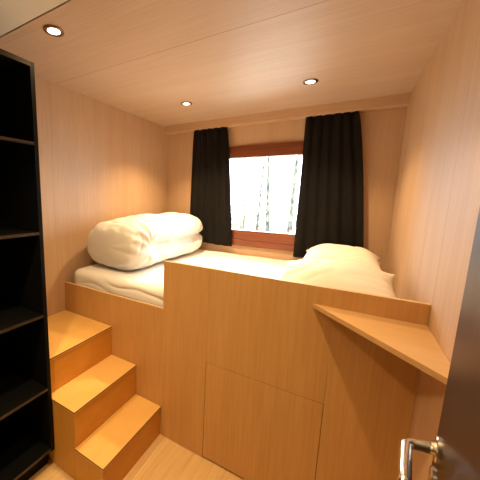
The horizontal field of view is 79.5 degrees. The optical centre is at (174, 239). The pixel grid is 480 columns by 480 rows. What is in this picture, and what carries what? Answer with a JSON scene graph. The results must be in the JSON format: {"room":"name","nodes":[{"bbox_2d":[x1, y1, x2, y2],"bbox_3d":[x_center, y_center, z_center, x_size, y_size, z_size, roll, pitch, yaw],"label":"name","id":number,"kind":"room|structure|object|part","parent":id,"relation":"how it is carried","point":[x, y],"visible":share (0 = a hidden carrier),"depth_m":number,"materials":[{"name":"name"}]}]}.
{"room":"bedroom","nodes":[
{"label":"bedroom","id":0,"kind":"room"},
{"bbox_2d":[35,76,167,392],"bbox_3d":[-1.210,0.117,1.556,0.080,2.402,4.100,7,10,31],"label":"wall","id":1,"kind":"structure","parent":0,"point":[99,161],"depth_m":2.19,"materials":[{"name":"brown wood"}]},
{"bbox_2d":[29,397,324,479],"bbox_3d":[-0.321,1.369,1.178,2.066,0.080,4.100,7,10,31],"label":"floor","id":2,"kind":"structure","parent":0,"point":[164,459],"depth_m":1.56,"materials":[{"name":"brown wood"}]},
{"bbox_2d":[0,48,54,479],"bbox_3d":[-1.108,0.265,1.162,0.524,2.073,0.901,7,10,31],"label":"bookcase","id":3,"kind":"object","parent":2,"relation":"on","point":[26,413],"visible":1,"depth_m":1.44,"materials":[{"name":"black laminate"}]},
{"bbox_3d":[-1.194,0.255,1.215,0.006,2.073,0.861,7,10,31],"label":"panel","id":4,"kind":"part","parent":3,"relation":"part of","materials":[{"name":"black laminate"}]},
{"bbox_3d":[-1.088,-0.749,1.004,0.522,0.020,0.861,7,10,31],"label":"panel","id":5,"kind":"part","parent":3,"relation":"part of","materials":[{"name":"black laminate"}]},
{"bbox_3d":[-1.026,-0.407,1.014,0.359,0.014,0.861,7,10,31],"label":"shelf","id":6,"kind":"part","parent":3,"relation":"part of","materials":[{"name":"black laminate"}]},
{"bbox_3d":[-1.034,0.004,1.078,0.359,0.014,0.861,7,10,31],"label":"shelf","id":7,"kind":"part","parent":3,"relation":"part of","materials":[{"name":"black laminate"}]},
{"bbox_3d":[-1.042,0.418,1.143,0.359,0.014,0.861,7,10,31],"label":"shelf","id":8,"kind":"part","parent":3,"relation":"part of","materials":[{"name":"black laminate"}]},
{"bbox_3d":[-1.050,0.822,1.206,0.359,0.014,0.861,7,10,31],"label":"shelf","id":9,"kind":"part","parent":3,"relation":"part of","materials":[{"name":"black laminate"}]},
{"bbox_3d":[-1.058,1.181,1.262,0.359,0.014,0.861,7,10,31],"label":"shelf","id":10,"kind":"part","parent":3,"relation":"part of","materials":[{"name":"black laminate"}]},
{"bbox_2d":[47,310,160,479],"bbox_3d":[-0.596,0.917,1.762,0.899,0.621,0.488,7,10,31],"label":"step","id":11,"kind":"structure","parent":2,"relation":"on","point":[77,343],"depth_m":1.60,"materials":[{"name":"brown wood"}]},
{"bbox_3d":[-0.720,0.953,1.571,0.891,0.603,0.018,7,10,31],"label":"panel","id":12,"kind":"part","parent":11,"relation":"part of","materials":[{"name":"brown wood"}]},
{"bbox_2d":[64,261,430,479],"bbox_3d":[0.401,0.607,2.218,2.064,1.131,1.401,7,10,31],"label":"bunk base","id":13,"kind":"object","parent":2,"relation":"on","point":[240,369],"visible":0.95,"depth_m":1.37,"materials":[{"name":"brown wood"}]},
{"bbox_3d":[-0.458,0.777,1.960,0.906,0.841,0.016,7,10,31],"label":"entry panel","id":14,"kind":"part","parent":13,"relation":"part of","materials":[{"name":"brown wood"}]},
{"bbox_2d":[74,249,287,306],"bbox_3d":[0.430,0.344,2.176,2.014,0.230,1.358,7,10,31],"label":"mattress","id":15,"kind":"object","parent":13,"relation":"on","point":[146,285],"visible":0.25,"depth_m":2.08,"materials":[{"name":"white fabric"}]},
{"bbox_2d":[87,212,202,270],"bbox_3d":[-0.196,-0.039,2.508,0.569,0.394,1.185,7,10,31],"label":"duvet","id":16,"kind":"object","parent":15,"relation":"on","point":[140,241],"visible":1,"depth_m":2.09,"materials":[{"name":"white fabric"}]},
{"bbox_2d":[281,259,396,297],"bbox_3d":[0.826,0.226,1.455,0.595,0.224,0.580,7,10,31],"label":"pillow","id":17,"kind":"object","parent":15,"relation":"on","point":[340,274],"visible":0.58,"depth_m":1.36,"materials":[{"name":"white fabric"}]},
{"bbox_2d":[303,244,382,269],"bbox_3d":[1.169,0.152,1.984,0.540,0.223,0.608,7,10,31],"label":"pillow","id":18,"kind":"object","parent":15,"relation":"on","point":[322,251],"visible":0.49,"depth_m":1.87,"materials":[{"name":"white fabric"}]},
{"bbox_3d":[0.052,0.693,1.627,0.286,1.130,0.018,7,10,31],"label":"panel","id":19,"kind":"part","parent":13,"relation":"part of","materials":[{"name":"brown wood"}]},
{"bbox_3d":[0.425,0.438,1.357,0.574,0.528,0.018,7,10,31],"label":"panel","id":20,"kind":"part","parent":13,"relation":"part of","materials":[{"name":"brown wood"}]},
{"bbox_3d":[0.789,0.777,1.178,0.294,1.130,0.018,7,10,31],"label":"panel","id":21,"kind":"part","parent":13,"relation":"part of","materials":[{"name":"brown wood"}]},
{"bbox_2d":[0,0,462,125],"bbox_3d":[-0.275,-0.924,0.821,2.066,0.080,4.100,7,10,31],"label":"ceiling","id":22,"kind":"structure","parent":0,"point":[144,59],"depth_m":1.42,"materials":[{"name":"brown wood"}]},
{"bbox_2d":[0,0,69,36],"bbox_3d":[-0.194,-0.945,0.949,2.066,0.076,0.008,7,10,31],"label":"trim","id":23,"kind":"structure","parent":22,"relation":"attached to","point":[68,0],"depth_m":1.20,"materials":[{"name":"brown"}]},
{"bbox_2d":[43,24,63,36],"bbox_3d":[-0.556,-0.958,1.285,0.091,0.006,0.091,7,10,31],"label":"recessed light","id":24,"kind":"object","parent":22,"relation":"in","point":[52,30],"visible":1,"depth_m":1.28,"materials":[{"name":"white glass"}]},
{"bbox_2d":[181,101,191,105],"bbox_3d":[0.092,-1.096,2.252,0.091,0.006,0.091,7,10,31],"label":"recessed light","id":25,"kind":"object","parent":22,"relation":"in","point":[185,103],"visible":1,"depth_m":2.24,"materials":[{"name":"white glass"}]},
{"bbox_2d":[303,78,317,84],"bbox_3d":[0.863,-1.007,1.784,0.091,0.006,0.091,7,10,31],"label":"recessed light","id":26,"kind":"object","parent":22,"relation":"in","point":[313,80],"visible":1,"depth_m":1.77,"materials":[{"name":"white glass"}]},
{"bbox_2d":[167,107,406,271],"bbox_3d":[0.809,-0.030,2.766,2.226,2.402,0.100,7,10,31],"label":"wall","id":27,"kind":"structure","parent":0,"point":[382,130],"depth_m":2.23,"materials":[{"name":"brown wood"}]},
{"bbox_2d":[190,127,231,246],"bbox_3d":[0.369,-0.529,2.849,0.502,1.159,0.033,7,10,31],"label":"curtain","id":28,"kind":"object","parent":27,"relation":"hanging from","point":[210,202],"visible":0.9,"depth_m":2.84,"materials":[{"name":"black fabric"}]},
{"bbox_2d":[229,141,303,251],"bbox_3d":[0.852,-0.404,2.657,0.950,0.964,0.089,7,10,31],"label":"window","id":29,"kind":"structure","parent":27,"relation":"in","point":[240,237],"depth_m":2.62,"materials":[{"name":"brown wood"}]},
{"bbox_3d":[0.843,0.043,2.726,0.800,0.060,0.089,7,10,31],"label":"sill","id":30,"kind":"part","parent":29,"relation":"part of","materials":[{"name":"brown wood"}]},
{"bbox_2d":[164,93,410,134],"bbox_3d":[0.780,-1.092,2.518,2.064,0.068,0.092,7,10,31],"label":"trim","id":31,"kind":"structure","parent":27,"relation":"attached to","point":[401,100],"depth_m":2.33,"materials":[{"name":"brown wood"}]},
{"bbox_2d":[293,111,363,257],"bbox_3d":[1.295,-0.409,2.286,0.526,1.186,0.034,7,10,31],"label":"curtain","id":32,"kind":"object","parent":27,"relation":"hanging from","point":[330,210],"visible":0.91,"depth_m":2.29,"materials":[{"name":"black fabric"}]},
{"bbox_2d":[384,0,479,479],"bbox_3d":[0.614,0.327,0.443,0.080,2.402,4.100,7,10,31],"label":"wall","id":33,"kind":"structure","parent":0,"point":[436,207],"depth_m":1.02,"materials":[{"name":"brown wood"}]},
{"bbox_2d":[313,304,449,384],"bbox_3d":[0.653,0.327,0.948,0.375,0.018,0.402,7,10,31],"label":"corner shelf","id":34,"kind":"object","parent":33,"relation":"attached to","point":[413,343],"visible":0.82,"depth_m":0.93,"materials":[{"name":"brown wood"}]},
{"bbox_2d":[397,208,479,479],"bbox_3d":[0.309,0.441,0.318,0.103,2.027,0.830,9,12,40],"label":"door","id":35,"kind":"structure","parent":33,"relation":"in","point":[455,449],"depth_m":0.49,"materials":[{"name":"brown wood"}]},
{"bbox_3d":[0.466,0.432,0.555,0.162,0.022,0.055,-4,10,-30],"label":"lever","id":36,"kind":"part","parent":35,"relation":"part of","materials":[{"name":"silver metal"}]},
{"label":"outside","id":37,"kind":"structure","parent":0,"visible":0},
{"bbox_2d":[231,212,295,232],"bbox_3d":[10.614,-0.595,20.732,40.000,0.399,40.000,7,10,31],"label":"ground","id":38,"kind":"structure","parent":37,"point":[249,216],"depth_m":30.69,"materials":[{"name":"white snow"}]},
{"bbox_2d":[233,158,263,228],"bbox_3d":[3.079,-1.878,12.151,1.526,5.098,2.046,-1,9,-13],"label":"birch tree","id":39,"kind":"object","parent":38,"relation":"on","point":[244,204],"visible":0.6,"depth_m":12.21,"materials":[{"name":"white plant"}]},
{"bbox_2d":[231,197,297,233],"bbox_3d":[2.857,-0.719,12.670,11.431,2.555,10.878,7,10,31],"label":"undergrowth","id":40,"kind":"object","parent":38,"relation":"on","point":[240,222],"visible":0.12,"depth_m":10.87,"materials":[{"name":"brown plant"}]},
{"bbox_2d":[249,158,285,230],"bbox_3d":[3.221,-2.074,10.454,1.263,6.015,1.557,-2,10,-21],"label":"birch tree","id":41,"kind":"object","parent":38,"relation":"on","point":[262,182],"visible":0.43,"depth_m":10.48,"materials":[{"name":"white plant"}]},
{"bbox_2d":[249,157,288,230],"bbox_3d":[2.637,-1.782,8.292,1.479,6.085,1.754,7,10,31],"label":"birch tree","id":42,"kind":"object","parent":38,"relation":"on","point":[267,194],"visible":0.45,"depth_m":8.39,"materials":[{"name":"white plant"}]},
{"bbox_2d":[287,156,299,232],"bbox_3d":[3.546,-1.616,7.601,1.881,6.004,1.818,-1,9,-13],"label":"birch tree","id":43,"kind":"object","parent":38,"relation":"on","point":[293,191],"visible":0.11,"depth_m":8.01,"materials":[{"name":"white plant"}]}
]}

